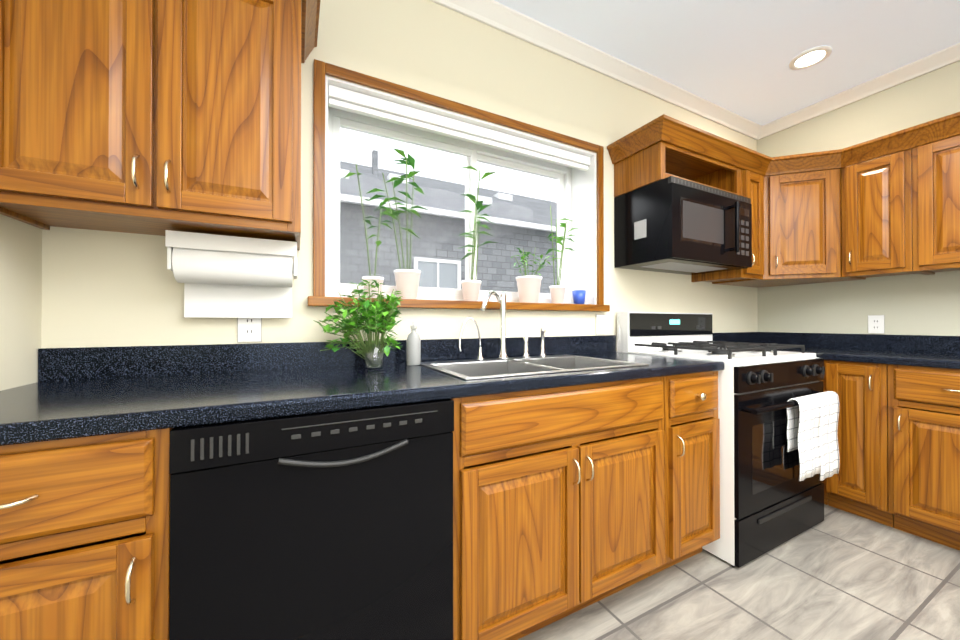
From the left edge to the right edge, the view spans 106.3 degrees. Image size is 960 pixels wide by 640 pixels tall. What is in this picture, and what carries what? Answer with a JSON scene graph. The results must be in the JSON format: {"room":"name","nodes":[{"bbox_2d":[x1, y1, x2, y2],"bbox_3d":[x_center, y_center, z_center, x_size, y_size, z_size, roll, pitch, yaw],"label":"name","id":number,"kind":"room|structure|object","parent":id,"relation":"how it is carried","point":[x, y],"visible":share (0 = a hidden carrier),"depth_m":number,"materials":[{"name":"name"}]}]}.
{"room":"kitchen","nodes":[
{"label":"kitchen","id":0,"kind":"room"},
{"bbox_2d":[0,214,41,390],"bbox_3d":[-0.622,-0.238,-0.453,0.150,2.650,3.400,0,0,-27],"label":"wall","id":1,"kind":"structure","parent":0,"point":[20,289],"depth_m":1.01,"materials":[{"name":"beige paint"}]},
{"bbox_2d":[41,0,757,351],"bbox_3d":[0.403,-0.223,2.140,4.340,2.650,0.280,0,0,-27],"label":"wall","id":2,"kind":"structure","parent":0,"point":[109,288],"depth_m":1.64,"materials":[{"name":"beige paint"}]},
{"bbox_2d":[0,0,320,249],"bbox_3d":[-0.905,-0.694,1.101,0.758,0.840,0.378,0,0,-27],"label":"upper cabinet","id":3,"kind":"object","parent":2,"relation":"attached to","point":[154,117],"visible":1,"depth_m":0.97,"materials":[{"name":"brown wood"}]},
{"bbox_2d":[165,230,296,317],"bbox_3d":[-0.826,-0.140,1.232,0.357,0.263,0.143,0,0,-27],"label":"paper towel","id":4,"kind":"object","parent":3,"relation":"attached to","point":[221,276],"visible":1,"depth_m":1.22,"materials":[{"name":"white paper"}]},
{"bbox_2d":[237,318,261,342],"bbox_3d":[-0.852,0.022,1.331,0.078,0.122,0.008,0,0,-27],"label":"electrical outlet","id":5,"kind":"object","parent":2,"relation":"attached to","point":[249,329],"visible":0.85,"depth_m":1.33,"materials":[{"name":"beige plastic"}]},
{"bbox_2d":[313,59,603,304],"bbox_3d":[-0.026,-0.561,1.905,1.564,0.942,0.286,0,0,-27],"label":"window","id":6,"kind":"structure","parent":2,"relation":"in","point":[576,195],"depth_m":1.88,"materials":[{"name":"white"}]},
{"bbox_2d":[328,85,589,170],"bbox_3d":[0.004,-0.941,1.847,1.448,0.071,0.055,0,0,-27],"label":"window blind","id":7,"kind":"object","parent":6,"relation":"attached to","point":[359,103],"visible":0.88,"depth_m":1.74,"materials":[{"name":"white plastic"}]},
{"bbox_2d":[308,296,609,311],"bbox_3d":[-0.006,-0.071,1.862,1.604,0.038,0.250,0,0,-27],"label":"window sill","id":8,"kind":"structure","parent":2,"relation":"attached to","point":[405,303],"depth_m":1.69,"materials":[{"name":"brown wood"}]},
{"bbox_2d":[344,164,392,297],"bbox_3d":[-0.495,-0.384,1.647,0.256,0.585,0.210,0,0,-27],"label":"plant","id":9,"kind":"object","parent":8,"relation":"on","point":[374,277],"visible":0.77,"depth_m":1.61,"materials":[{"name":"green plant"}]},
{"bbox_2d":[365,148,430,298],"bbox_3d":[-0.387,-0.436,1.708,0.292,0.689,0.236,0,0,-27],"label":"plant","id":10,"kind":"object","parent":8,"relation":"on","point":[407,282],"visible":0.98,"depth_m":1.68,"materials":[{"name":"green plant"}]},
{"bbox_2d":[455,166,497,300],"bbox_3d":[-0.012,-0.436,1.862,0.224,0.691,0.201,0,0,-27],"label":"plant","id":11,"kind":"object","parent":8,"relation":"on","point":[471,289],"visible":0.92,"depth_m":1.85,"materials":[{"name":"green plant"}]},
{"bbox_2d":[511,247,555,302],"bbox_3d":[0.293,-0.254,2.054,0.258,0.329,0.185,0,0,-27],"label":"plant","id":12,"kind":"object","parent":8,"relation":"on","point":[528,286],"visible":1,"depth_m":1.99,"materials":[{"name":"green plant"}]},
{"bbox_2d":[546,206,579,303],"bbox_3d":[0.451,-0.389,2.162,0.236,0.600,0.204,0,0,-27],"label":"plant","id":13,"kind":"object","parent":8,"relation":"on","point":[557,291],"visible":0.98,"depth_m":2.13,"materials":[{"name":"green plant"}]},
{"bbox_2d":[572,290,585,303],"bbox_3d":[0.588,-0.131,2.139,0.080,0.085,0.079,0,0,-27],"label":"cup","id":14,"kind":"object","parent":8,"relation":"on","point":[578,296],"visible":0.81,"depth_m":2.11,"materials":[{"name":"blue ceramic"}]},
{"bbox_2d":[430,0,761,139],"bbox_3d":[0.482,-1.511,1.993,4.038,0.074,0.065,0,0,-27],"label":"crown molding","id":15,"kind":"structure","parent":2,"relation":"attached to","point":[506,19],"depth_m":2.07,"materials":[{"name":"white"}]},
{"bbox_2d":[596,314,605,334],"bbox_3d":[0.718,0.027,2.137,0.078,0.122,0.008,0,0,-27],"label":"electrical outlet","id":16,"kind":"object","parent":2,"relation":"attached to","point":[600,324],"visible":1,"depth_m":2.13,"materials":[{"name":"beige plastic"}]},
{"bbox_2d":[614,141,739,196],"bbox_3d":[1.225,-0.873,2.228,0.756,0.250,0.318,0,0,-27],"label":"cubby","id":17,"kind":"object","parent":2,"relation":"attached to","point":[658,161],"visible":0.4,"depth_m":2.14,"materials":[{"name":"brown wood"}]},
{"bbox_2d":[614,176,751,274],"bbox_3d":[1.251,-0.531,2.174,0.755,0.427,0.429,0,0,-27],"label":"microwave","id":18,"kind":"object","parent":2,"relation":"attached to","point":[672,224],"visible":1,"depth_m":2.02,"materials":[{"name":"black metal"}]},
{"bbox_2d":[691,169,763,283],"bbox_3d":[1.690,-0.632,2.435,0.258,0.730,0.370,0,0,-27],"label":"upper cabinet","id":19,"kind":"object","parent":2,"relation":"attached to","point":[752,185],"visible":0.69,"depth_m":2.33,"materials":[{"name":"brown wood"}]},
{"bbox_2d":[719,168,860,287],"bbox_3d":[2.132,-0.631,2.529,0.606,0.730,0.606,0,0,-27],"label":"upper cabinet","id":20,"kind":"object","parent":2,"relation":"attached to","point":[802,227],"visible":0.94,"depth_m":2.30,"materials":[{"name":"brown wood"}]},
{"bbox_2d":[607,112,959,175],"bbox_3d":[1.895,-1.002,1.460,1.366,0.100,2.298,0,0,-27],"label":"crown molding","id":21,"kind":"structure","parent":20,"relation":"attached to","point":[673,131],"depth_m":2.07,"materials":[{"name":"brown wood"}]},
{"bbox_2d":[495,0,959,124],"bbox_3d":[1.213,-1.607,0.569,4.340,0.100,3.830,0,0,-27],"label":"ceiling","id":22,"kind":"structure","parent":0,"point":[736,56],"depth_m":1.98,"materials":[{"name":"white paint"}]},
{"bbox_2d":[789,46,831,69],"bbox_3d":[1.948,-1.542,2.126,0.190,0.010,0.190,0,0,-27],"label":"recessed light","id":23,"kind":"object","parent":22,"relation":"in","point":[811,57],"visible":1,"depth_m":2.12,"materials":[{"name":"white"}]},
{"bbox_2d":[518,504,959,639],"bbox_3d":[1.213,1.133,0.553,4.340,0.080,3.830,0,0,-27],"label":"floor","id":24,"kind":"structure","parent":0,"point":[837,574],"depth_m":1.43,"materials":[{"name":"tile"}]},
{"bbox_2d":[0,428,172,639],"bbox_3d":[-0.977,0.659,0.897,0.450,0.870,0.660,0,0,-27],"label":"base cabinet","id":25,"kind":"object","parent":24,"relation":"on","point":[84,538],"visible":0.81,"depth_m":0.69,"materials":[{"name":"brown wood"}]},
{"bbox_2d":[169,399,453,639],"bbox_3d":[-0.495,0.662,1.151,0.628,0.868,0.633,0,0,-27],"label":"dishwasher","id":26,"kind":"object","parent":24,"relation":"on","point":[334,525],"visible":0.98,"depth_m":0.86,"materials":[{"name":"black plastic"}]},
{"bbox_2d":[452,376,664,639],"bbox_3d":[0.210,0.663,1.506,0.938,0.870,0.660,0,0,-27],"label":"base cabinet","id":27,"kind":"object","parent":24,"relation":"on","point":[558,503],"visible":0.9,"depth_m":1.19,"materials":[{"name":"brown wood"}]},
{"bbox_2d":[0,335,731,445],"bbox_3d":[-0.113,0.156,1.358,2.406,0.138,0.635,0,0,-27],"label":"countertop","id":28,"kind":"structure","parent":27,"relation":"on","point":[77,392],"depth_m":1.10,"materials":[{"name":"black stone"}]},
{"bbox_2d":[313,279,403,368],"bbox_3d":[-0.452,0.015,1.356,0.324,0.341,0.199,0,0,-27],"label":"potted plant","id":29,"kind":"object","parent":28,"relation":"on","point":[382,324],"visible":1,"depth_m":1.35,"materials":[{"name":"green plant"}]},
{"bbox_2d":[406,320,420,364],"bbox_3d":[-0.277,0.093,1.503,0.060,0.186,0.060,0,0,-27],"label":"soap bottle","id":30,"kind":"object","parent":28,"relation":"on","point":[413,348],"visible":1,"depth_m":1.48,"materials":[{"name":"white plastic"}]},
{"bbox_2d":[459,290,545,359],"bbox_3d":[0.133,0.024,1.661,0.482,0.316,0.135,0,0,-27],"label":"faucet","id":31,"kind":"object","parent":28,"relation":"on","point":[501,297],"visible":1,"depth_m":1.68,"materials":[{"name":"silver metal"}]},
{"bbox_2d":[420,354,648,379],"bbox_3d":[0.212,0.282,1.523,0.836,0.198,0.506,0,0,-27],"label":"sink","id":32,"kind":"object","parent":28,"relation":"in","point":[471,369],"visible":0.35,"depth_m":1.59,"materials":[{"name":"silver metal"}]},
{"bbox_2d":[613,316,623,352],"bbox_3d":[0.803,0.084,2.091,0.056,0.211,0.056,0,0,-27],"label":"glass bottle","id":33,"kind":"object","parent":28,"relation":"on","point":[618,338],"visible":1,"depth_m":2.09,"materials":[{"name":"clear glass"}]},
{"bbox_2d":[648,371,719,576],"bbox_3d":[0.797,0.665,1.807,0.374,0.870,0.660,0,0,-27],"label":"base cabinet","id":34,"kind":"object","parent":24,"relation":"on","point":[692,465],"visible":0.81,"depth_m":1.53,"materials":[{"name":"brown wood"}]},
{"bbox_2d":[617,312,824,567],"bbox_3d":[1.362,0.526,2.032,0.832,1.150,0.730,0,0,-27],"label":"stove","id":35,"kind":"object","parent":24,"relation":"on","point":[769,500],"visible":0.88,"depth_m":1.71,"materials":[{"name":"white metal"}]},
{"bbox_2d":[787,395,820,480],"bbox_3d":[1.562,0.560,1.736,0.196,0.379,0.058,0,0,-27],"label":"hanging towel","id":36,"kind":"object","parent":35,"relation":"hanging from","point":[803,420],"visible":1,"depth_m":1.72,"materials":[{"name":"white fabric"}]},
{"bbox_2d":[812,391,839,480],"bbox_3d":[1.749,0.581,1.832,0.196,0.419,0.058,0,0,-27],"label":"hanging towel","id":37,"kind":"object","parent":35,"relation":"hanging from","point":[828,435],"visible":0.73,"depth_m":1.81,"materials":[{"name":"white fabric"}]},
{"bbox_2d":[821,380,827,504],"bbox_3d":[2.132,0.669,2.520,0.608,0.870,0.610,0,0,-27],"label":"base cabinet","id":38,"kind":"object","parent":24,"relation":"on","point":[826,498],"depth_m":2.15,"materials":[{"name":"brown wood"}]},
{"bbox_2d":[822,360,893,526],"bbox_3d":[2.309,0.666,2.118,0.660,0.870,0.260,0,0,-27],"label":"base cabinet","id":39,"kind":"object","parent":24,"relation":"on","point":[857,485],"visible":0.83,"depth_m":1.96,"materials":[{"name":"brown wood"}]},
{"bbox_2d":[712,332,827,359],"bbox_3d":[1.767,0.162,2.322,0.148,0.138,0.635,0,0,-27],"label":"countertop","id":40,"kind":"structure","parent":39,"relation":"on","point":[817,343],"depth_m":2.69,"materials":[{"name":"black stone"}]},
{"bbox_2d":[828,333,959,368],"bbox_3d":[2.500,0.159,1.763,0.646,0.138,2.298,0,0,-27],"label":"countertop","id":41,"kind":"structure","parent":39,"relation":"on","point":[909,350],"depth_m":2.11,"materials":[{"name":"black stone"}]},
{"bbox_2d":[887,364,959,549],"bbox_3d":[2.472,0.665,1.799,0.660,0.870,0.452,0,0,-27],"label":"base cabinet","id":42,"kind":"object","parent":24,"relation":"on","point":[923,452],"visible":0.94,"depth_m":1.76,"materials":[{"name":"brown wood"}]},
{"bbox_2d":[757,61,959,335],"bbox_3d":[3.107,-0.227,1.459,0.150,2.650,3.400,0,0,-27],"label":"wall","id":43,"kind":"structure","parent":0,"point":[915,304],"depth_m":2.36,"materials":[{"name":"beige paint"}]},
{"bbox_2d":[758,42,959,139],"bbox_3d":[3.005,-1.514,1.427,0.065,0.074,3.240,0,0,-27],"label":"crown molding","id":44,"kind":"structure","parent":43,"relation":"attached to","point":[949,55],"depth_m":2.34,"materials":[{"name":"white"}]},
{"bbox_2d":[868,315,884,333],"bbox_3d":[2.567,0.028,2.333,0.008,0.122,0.078,0,0,-27],"label":"electrical outlet","id":45,"kind":"object","parent":43,"relation":"attached to","point":[876,324],"visible":1,"depth_m":2.33,"materials":[{"name":"beige plastic"}]},
{"bbox_2d":[841,148,929,279],"bbox_3d":[2.443,-0.633,2.182,0.370,0.730,0.288,0,0,-27],"label":"upper cabinet","id":46,"kind":"object","parent":43,"relation":"attached to","point":[877,229],"visible":0.71,"depth_m":2.10,"materials":[{"name":"brown wood"}]},
{"bbox_2d":[912,135,959,274],"bbox_3d":[2.584,-0.635,1.906,0.370,0.730,0.328,0,0,-27],"label":"upper cabinet","id":47,"kind":"object","parent":43,"relation":"attached to","point":[936,202],"visible":0.81,"depth_m":1.91,"materials":[{"name":"brown wood"}]},
{"label":"outside","id":48,"kind":"structure","parent":0,"visible":0},
{"bbox_3d":[-1.646,1.647,8.272,22.000,0.020,10.920,0,0,-27],"label":"ground","id":49,"kind":"structure","parent":48,"visible":0},
{"bbox_2d":[340,150,556,292],"bbox_3d":[-1.555,-1.214,8.110,24.000,5.700,3.720,0,0,-27],"label":"house","id":50,"kind":"structure","parent":49,"relation":"on","point":[430,250],"depth_m":7.06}
]}

